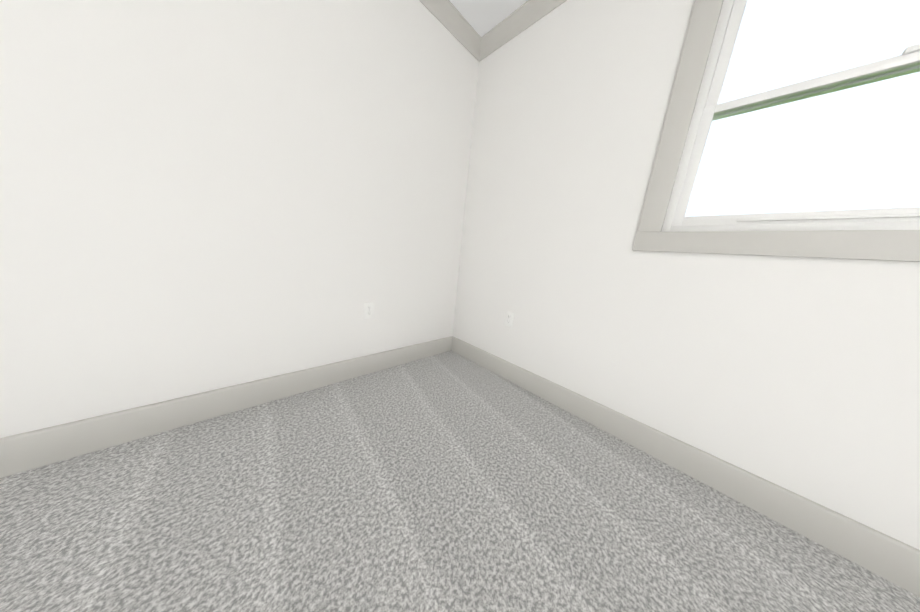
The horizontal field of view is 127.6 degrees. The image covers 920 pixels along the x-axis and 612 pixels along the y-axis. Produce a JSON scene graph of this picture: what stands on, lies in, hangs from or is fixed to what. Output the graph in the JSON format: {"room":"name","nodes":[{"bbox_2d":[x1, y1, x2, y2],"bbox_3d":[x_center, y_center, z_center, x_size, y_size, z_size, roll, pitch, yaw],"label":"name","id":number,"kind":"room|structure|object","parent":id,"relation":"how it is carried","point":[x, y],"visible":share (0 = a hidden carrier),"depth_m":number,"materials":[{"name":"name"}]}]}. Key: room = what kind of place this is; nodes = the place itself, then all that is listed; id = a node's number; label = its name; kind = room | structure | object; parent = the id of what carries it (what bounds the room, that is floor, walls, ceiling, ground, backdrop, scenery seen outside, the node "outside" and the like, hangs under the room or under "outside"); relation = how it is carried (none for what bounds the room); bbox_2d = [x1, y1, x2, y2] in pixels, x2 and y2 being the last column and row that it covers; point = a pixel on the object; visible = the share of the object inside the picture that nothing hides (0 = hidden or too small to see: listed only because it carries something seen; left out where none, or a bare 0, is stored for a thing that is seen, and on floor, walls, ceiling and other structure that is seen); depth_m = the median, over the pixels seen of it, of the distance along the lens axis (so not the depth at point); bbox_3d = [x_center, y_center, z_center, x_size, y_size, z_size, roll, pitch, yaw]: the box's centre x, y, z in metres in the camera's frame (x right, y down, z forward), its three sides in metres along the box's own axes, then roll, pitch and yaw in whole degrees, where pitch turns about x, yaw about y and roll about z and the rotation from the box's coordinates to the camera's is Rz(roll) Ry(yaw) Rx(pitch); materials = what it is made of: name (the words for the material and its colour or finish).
{"room":"empty bedroom","nodes":[
{"label":"empty bedroom","id":0,"kind":"room"},
{"bbox_2d":[0,0,478,437],"bbox_3d":[-1.330,-0.636,0.728,3.700,2.440,0.120,-6,17,-44],"label":"wall","id":1,"kind":"structure","parent":0,"point":[198,196],"depth_m":0.97,"materials":[{"name":"white paint"}]},
{"bbox_2d":[0,336,451,477],"bbox_3d":[-1.400,0.498,0.914,3.630,0.140,0.015,-6,17,-44],"label":"baseboard","id":2,"kind":"structure","parent":1,"relation":"attached to","point":[21,452],"depth_m":1.02,"materials":[{"name":"beige paint"}]},
{"bbox_2d":[364,302,373,318],"bbox_3d":[-0.623,0.031,1.555,0.070,0.114,0.008,-6,17,-44],"label":"electrical outlet","id":3,"kind":"object","parent":1,"relation":"attached to","point":[368,310],"visible":1,"depth_m":1.55,"materials":[{"name":"white plastic"}]},
{"bbox_2d":[419,0,479,53],"bbox_3d":[-1.151,-1.765,0.417,3.510,0.078,0.070,-6,17,-44],"label":"crown molding","id":4,"kind":"structure","parent":1,"relation":"attached to","point":[465,34],"depth_m":1.50,"materials":[{"name":"beige paint"}]},
{"bbox_2d":[0,351,919,611],"bbox_3d":[-0.029,1.044,-0.430,3.940,0.100,4.240,-6,17,-44],"label":"floor","id":5,"kind":"structure","parent":0,"point":[449,481],"depth_m":0.76,"materials":[{"name":"carpet"}]},
{"bbox_2d":[449,0,527,36],"bbox_3d":[0.222,-1.429,-0.951,3.940,0.100,4.240,-6,17,-44],"label":"ceiling","id":6,"kind":"structure","parent":0,"point":[482,17],"depth_m":1.45,"materials":[{"name":"white paint"}]},
{"bbox_2d":[453,0,919,549],"bbox_3d":[1.462,-0.334,0.638,0.120,2.440,4.240,-6,17,-44],"label":"wall","id":7,"kind":"structure","parent":0,"point":[799,376],"depth_m":1.10,"materials":[{"name":"white paint"}]},
{"bbox_2d":[504,311,513,326],"bbox_3d":[0.371,0.099,1.713,0.008,0.114,0.070,-6,17,-44],"label":"electrical outlet","id":8,"kind":"object","parent":7,"relation":"attached to","point":[509,316],"visible":1,"depth_m":1.71,"materials":[{"name":"white plastic"}]},
{"bbox_2d":[472,0,566,61],"bbox_3d":[1.510,-1.477,0.329,0.070,0.078,4.000,-6,17,-44],"label":"crown molding","id":9,"kind":"structure","parent":7,"relation":"attached to","point":[531,11],"depth_m":1.48,"materials":[{"name":"beige paint"}]},
{"bbox_2d":[452,336,919,596],"bbox_3d":[1.299,0.790,0.827,0.015,0.140,4.000,-6,17,-44],"label":"baseboard","id":10,"kind":"structure","parent":7,"relation":"attached to","point":[890,559],"depth_m":0.94,"materials":[{"name":"beige paint"}]},
{"bbox_2d":[633,0,919,261],"bbox_3d":[1.368,-0.730,0.678,0.139,1.165,1.135,-6,17,-44],"label":"window","id":11,"kind":"structure","parent":7,"relation":"in","point":[694,111],"depth_m":0.91,"materials":[{"name":"beige paint"}]}
]}

